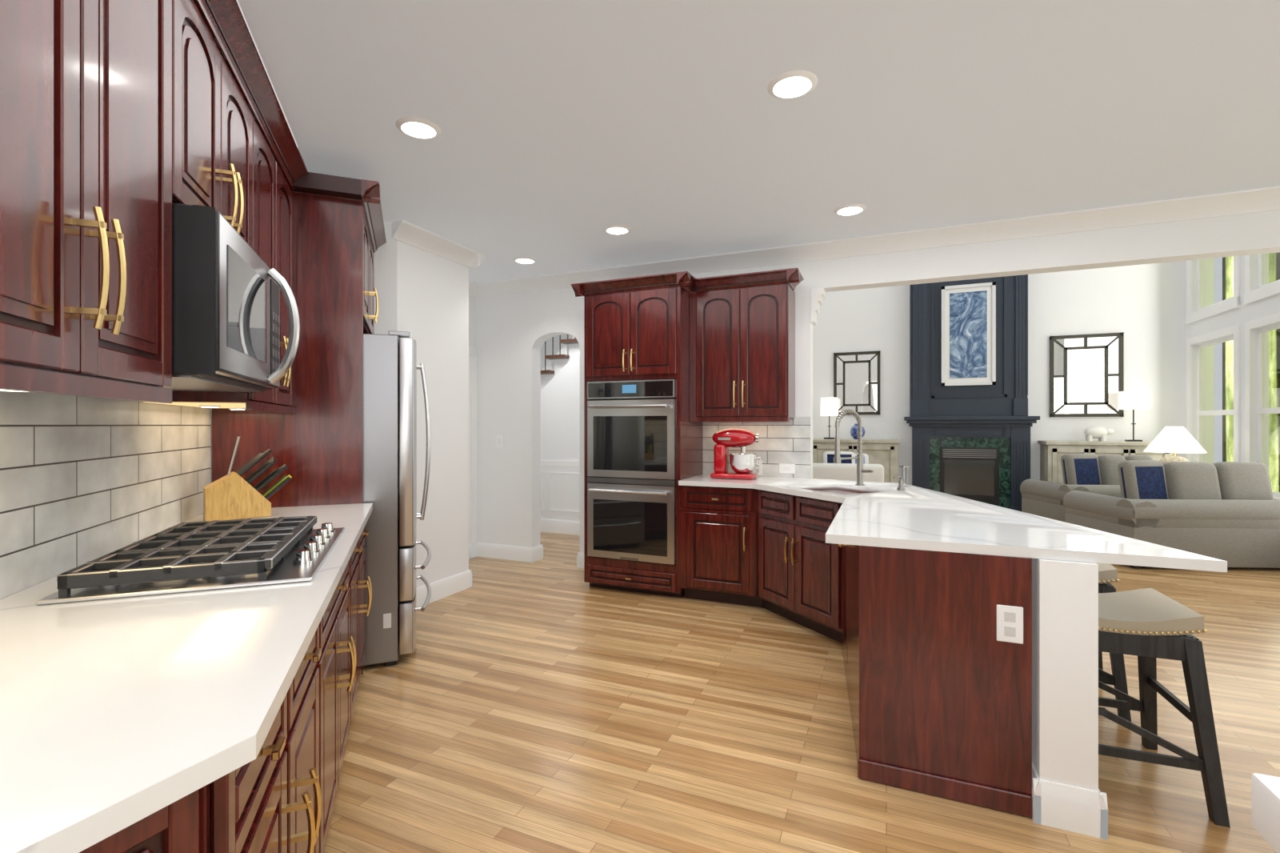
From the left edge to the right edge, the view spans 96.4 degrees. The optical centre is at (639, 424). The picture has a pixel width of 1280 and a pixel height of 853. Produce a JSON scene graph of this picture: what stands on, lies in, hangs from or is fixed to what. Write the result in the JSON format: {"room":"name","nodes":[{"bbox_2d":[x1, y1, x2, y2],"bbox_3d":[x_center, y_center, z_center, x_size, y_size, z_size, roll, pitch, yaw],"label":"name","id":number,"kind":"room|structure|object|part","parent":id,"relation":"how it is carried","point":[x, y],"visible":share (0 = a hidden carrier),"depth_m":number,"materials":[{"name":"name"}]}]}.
{"room":"kitchen","nodes":[
{"label":"kitchen","id":0,"kind":"room"},
{"bbox_2d":[182,408,211,522],"bbox_3d":[-1.979,-0.040,2.269,0.126,2.750,3.060,0,0,-22],"label":"wall","id":1,"kind":"structure","parent":0,"point":[210,408],"depth_m":2.86,"materials":[{"name":"white paint"}]},
{"bbox_2d":[0,391,210,599],"bbox_3d":[-1.730,0.152,1.842,0.011,0.534,2.083,0,0,-22],"label":"tile backsplash","id":2,"kind":"structure","parent":1,"relation":"attached to","point":[83,480],"depth_m":1.74,"materials":[{"name":"white tile"}]},
{"bbox_2d":[237,0,1279,283],"bbox_3d":[1.565,-2.990,3.355,11.020,3.150,12.840,0,0,23],"label":"ceiling","id":3,"kind":"structure","parent":0,"point":[561,122],"depth_m":2.59,"materials":[{"name":"grey paint"}]},
{"bbox_2d":[396,70,866,263],"bbox_3d":[1.199,-1.409,1.836,6.654,0.012,4.124,0,0,23],"label":"cans","id":4,"kind":"object","parent":3,"relation":"in","point":[789,85],"depth_m":2.66},
{"bbox_2d":[324,532,1279,852],"bbox_3d":[1.582,1.365,3.674,14.000,0.060,14.000,0,0,23],"label":"floor","id":5,"kind":"structure","parent":0,"point":[535,707],"depth_m":2.47,"materials":[{"name":"brown wood"}]},
{"bbox_2d":[0,0,386,852],"bbox_3d":[-1.413,0.026,1.567,1.588,2.617,4.908,0,0,-7],"label":"tall cabinet","id":6,"kind":"object","parent":5,"relation":"on","point":[168,236],"visible":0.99,"depth_m":1.27,"materials":[{"name":"brown wood"}]},
{"bbox_2d":[163,202,299,391],"bbox_3d":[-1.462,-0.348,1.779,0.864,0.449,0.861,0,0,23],"label":"microwave","id":7,"kind":"object","parent":6,"relation":"in","point":[222,300],"depth_m":1.53,"materials":[{"name":"silver metal"}]},
{"bbox_2d":[203,436,291,520],"bbox_3d":[-1.784,0.235,2.615,0.331,0.366,0.115,0,0,-42],"label":"knife block","id":8,"kind":"object","parent":6,"relation":"on","point":[230,497],"visible":1,"depth_m":2.56,"materials":[{"name":"brown wood"}]},
{"bbox_2d":[363,330,431,665],"bbox_3d":[-1.803,0.407,3.460,1.015,1.854,0.906,0,0,-22],"label":"refrigerator","id":9,"kind":"object","parent":5,"relation":"on","point":[390,366],"visible":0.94,"depth_m":3.15,"materials":[{"name":"silver metal"}]},
{"bbox_2d":[812,451,883,482],"bbox_3d":[2.818,0.826,7.960,0.950,0.917,0.900,0,0,13],"label":"armchair","id":10,"kind":"object","parent":5,"relation":"on","point":[846,470],"visible":0.41,"depth_m":7.56,"materials":[{"name":"white fabric"}]},
{"bbox_2d":[812,438,899,483],"bbox_3d":[3.410,0.782,9.132,1.340,1.105,0.480,0,0,23],"label":"console","id":11,"kind":"object","parent":5,"relation":"on","point":[884,452],"visible":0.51,"depth_m":8.82,"materials":[{"name":"beige wood"}]},
{"bbox_2d":[820,397,838,439],"bbox_3d":[3.074,-0.105,9.287,0.280,0.669,0.280,0,0,23],"label":"table lamp","id":12,"kind":"object","parent":11,"relation":"on","point":[829,406],"visible":0.97,"depth_m":9.18,"materials":[{"name":"white fabric"}]},
{"bbox_2d":[849,423,865,439],"bbox_3d":[3.469,0.104,9.117,0.230,0.250,0.230,0,0,23],"label":"decorative vase","id":13,"kind":"object","parent":11,"relation":"on","point":[854,431],"visible":0.64,"depth_m":9.05,"materials":[{"name":"blue ceramic"}]},
{"bbox_2d":[571,268,1227,839],"bbox_3d":[0.744,0.097,3.479,3.315,2.477,2.410,0,0,23],"label":"tall cabinet","id":14,"kind":"object","parent":5,"relation":"on","point":[910,582],"visible":1,"depth_m":2.77,"materials":[{"name":"brown wood"}]},
{"bbox_2d":[710,428,760,479],"bbox_3d":[0.755,0.223,4.498,0.388,0.390,0.216,0,0,23],"label":"stand mixer","id":15,"kind":"object","parent":14,"relation":"on","point":[742,465],"visible":1,"depth_m":4.44,"materials":[{"name":"red metal"}]},
{"bbox_2d":[833,409,873,485],"bbox_3d":[1.439,0.156,3.912,0.270,0.526,0.140,0,0,-15],"label":"faucet","id":16,"kind":"object","parent":14,"relation":"on","point":[837,459],"visible":1,"depth_m":3.94,"materials":[{"name":"silver metal"}]},
{"bbox_2d":[893,476,904,490],"bbox_3d":[1.665,0.374,3.684,0.079,0.089,0.048,0,0,-3],"label":"soap dispenser","id":17,"kind":"object","parent":14,"relation":"on","point":[900,487],"visible":1,"depth_m":3.67,"materials":[{"name":"silver metal"}]},
{"bbox_2d":[996,604,1023,643],"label":"outlet","id":18,"kind":"object","parent":14,"relation":"attached to","point":[1010,623],"depth_m":1.96,"materials":[{"name":"white plastic"}]},
{"bbox_3d":[1.453,0.895,1.971,0.200,0.879,0.200,0,0,23],"label":"island post","id":19,"kind":"part","parent":14,"relation":"part of","materials":[{"name":"white"}]},
{"bbox_2d":[904,274,1039,511],"bbox_3d":[4.838,-1.560,8.414,1.720,5.790,0.710,0,0,23],"label":"fireplace mantel","id":20,"kind":"object","parent":5,"relation":"on","point":[973,442],"visible":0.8,"depth_m":8.43,"materials":[{"name":"blue paint"}]},
{"bbox_2d":[941,281,995,385],"bbox_3d":[4.851,-1.330,8.457,0.700,1.490,0.030,0,0,23],"label":"picture frame","id":21,"kind":"object","parent":20,"relation":"attached to","point":[968,310],"visible":1,"depth_m":8.45,"materials":[{"name":"white"}]},
{"bbox_2d":[1020,453,1152,522],"bbox_3d":[5.605,0.840,6.984,1.330,0.989,0.955,0,0,3],"label":"sofa","id":22,"kind":"object","parent":5,"relation":"on","point":[1091,473],"visible":0.44,"depth_m":6.79,"materials":[{"name":"fabric"}]},
{"bbox_2d":[1037,440,1172,483],"bbox_3d":[6.368,0.780,7.858,1.420,1.110,0.480,0,0,23],"label":"console","id":23,"kind":"object","parent":5,"relation":"on","point":[1051,451],"visible":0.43,"depth_m":7.82,"materials":[{"name":"beige wood"}]},
{"bbox_2d":[1084,426,1114,441],"bbox_3d":[6.328,0.121,7.886,0.335,0.205,0.160,0,0,23],"label":"bear","id":24,"kind":"object","parent":23,"relation":"on","point":[1100,433],"visible":0.98,"depth_m":7.84},
{"bbox_2d":[1117,390,1149,441],"bbox_3d":[6.675,-0.116,7.737,0.330,0.679,0.330,0,0,23],"label":"table lamp","id":25,"kind":"object","parent":23,"relation":"on","point":[1133,400],"visible":1,"depth_m":7.63,"materials":[{"name":"white fabric"}]},
{"bbox_2d":[1095,562,1131,721],"bbox_3d":[2.061,0.999,2.890,0.538,0.673,0.518,0,0,27],"label":"bar stool","id":26,"kind":"object","parent":5,"relation":"on","point":[1107,573],"visible":0.2,"depth_m":2.61,"materials":[{"name":"beige leather"}]},
{"bbox_2d":[1098,588,1230,827],"bbox_3d":[1.794,0.999,2.232,0.538,0.673,0.518,0,0,20],"label":"bar stool","id":27,"kind":"object","parent":5,"relation":"on","point":[1147,624],"visible":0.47,"depth_m":2.03,"materials":[{"name":"black wood"}]},
{"bbox_2d":[1063,460,1279,568],"bbox_3d":[5.373,0.840,5.686,1.650,0.989,0.955,0,0,3],"label":"sofa","id":28,"kind":"object","parent":5,"relation":"on","point":[1228,511],"visible":0.95,"depth_m":5.29,"materials":[{"name":"fabric"}]},
{"bbox_2d":[1251,772,1279,852],"bbox_3d":[1.409,0.960,0.346,1.185,0.750,0.850,0,0,23],"label":"table","id":29,"kind":"object","parent":5,"relation":"on","point":[1265,789],"visible":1,"depth_m":0.93,"materials":[{"name":"white"}]},
{"bbox_3d":[6.565,1.000,7.026,0.440,0.670,0.440,0,0,23],"label":"round side table","id":30,"kind":"object","parent":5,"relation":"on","visible":0},
{"bbox_2d":[1144,426,1207,463],"bbox_3d":[6.565,0.341,7.026,0.580,0.644,0.580,0,0,23],"label":"table lamp","id":31,"kind":"object","parent":30,"relation":"on","point":[1171,439],"visible":0.59,"depth_m":6.91,"materials":[{"name":"white fabric"}]},
{"bbox_2d":[374,209,1279,587],"bbox_3d":[1.601,-1.565,3.339,10.940,5.800,12.840,0,0,23],"label":"wall","id":32,"kind":"structure","parent":0,"point":[1132,280],"depth_m":5.68,"materials":[{"name":"white paint"}]},
{"bbox_2d":[496,435,503,447],"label":"light switch","id":33,"kind":"object","parent":32,"relation":"attached to","point":[499,438],"depth_m":5.71,"materials":[{"name":"white plastic"}]},
{"bbox_2d":[540,334,579,390],"bbox_3d":[-0.857,-1.267,7.574,1.995,2.996,1.045,0,0,23],"label":"staircase","id":34,"kind":"structure","parent":32,"relation":"attached to","point":[558,361],"depth_m":7.17,"materials":[{"name":"brown"}]},
{"bbox_2d":[702,416,810,477],"bbox_3d":[0.943,0.177,4.704,0.886,0.484,0.011,0,0,23],"label":"tile backsplash","id":35,"kind":"structure","parent":32,"relation":"attached to","point":[786,442],"depth_m":4.64,"materials":[{"name":"white tile"}]},
{"bbox_2d":[779,463,795,473],"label":"outlet","id":36,"kind":"object","parent":35,"relation":"attached to","point":[784,468],"depth_m":4.59,"materials":[{"name":"white plastic"}]},
{"bbox_2d":[752,460,762,475],"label":"outlet","id":37,"kind":"object","parent":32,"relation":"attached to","point":[758,469],"depth_m":4.68,"materials":[{"name":"white plastic"}]},
{"bbox_2d":[392,185,1279,607],"bbox_3d":[1.601,-0.039,3.339,10.700,2.748,12.600,0,0,23],"label":"molding","id":38,"kind":"structure","parent":32,"relation":"attached to","point":[1267,198],"depth_m":4.41,"materials":[{"name":"white wood"}]},
{"bbox_2d":[833,350,880,415],"bbox_3d":[3.538,-0.677,9.341,0.724,1.039,0.035,0,0,23],"label":"mirror","id":39,"kind":"object","parent":32,"relation":"attached to","point":[856,374],"visible":0.88,"depth_m":9.34,"materials":[{"name":"grey mirror"}]},
{"bbox_2d":[1048,332,1123,417],"bbox_3d":[6.340,-0.700,8.134,0.864,1.184,0.035,0,0,23],"label":"mirror","id":40,"kind":"object","parent":32,"relation":"attached to","point":[1086,371],"visible":1,"depth_m":8.13,"materials":[{"name":"grey mirror"}]},
{"bbox_2d":[1185,253,1279,499],"bbox_3d":[6.353,-0.940,5.321,0.120,3.630,4.980,0,0,23],"label":"window frames","id":41,"kind":"structure","parent":32,"relation":"in","point":[1265,290],"depth_m":6.53,"materials":[{"name":"white paint"}]},
{"label":"outside","id":42,"kind":"structure","parent":0,"visible":0},
{"bbox_2d":[1222,252,1279,492],"bbox_3d":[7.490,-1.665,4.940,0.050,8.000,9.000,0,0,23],"label":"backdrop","id":43,"kind":"structure","parent":42,"point":[1274,258],"depth_m":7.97,"materials":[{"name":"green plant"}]}
]}

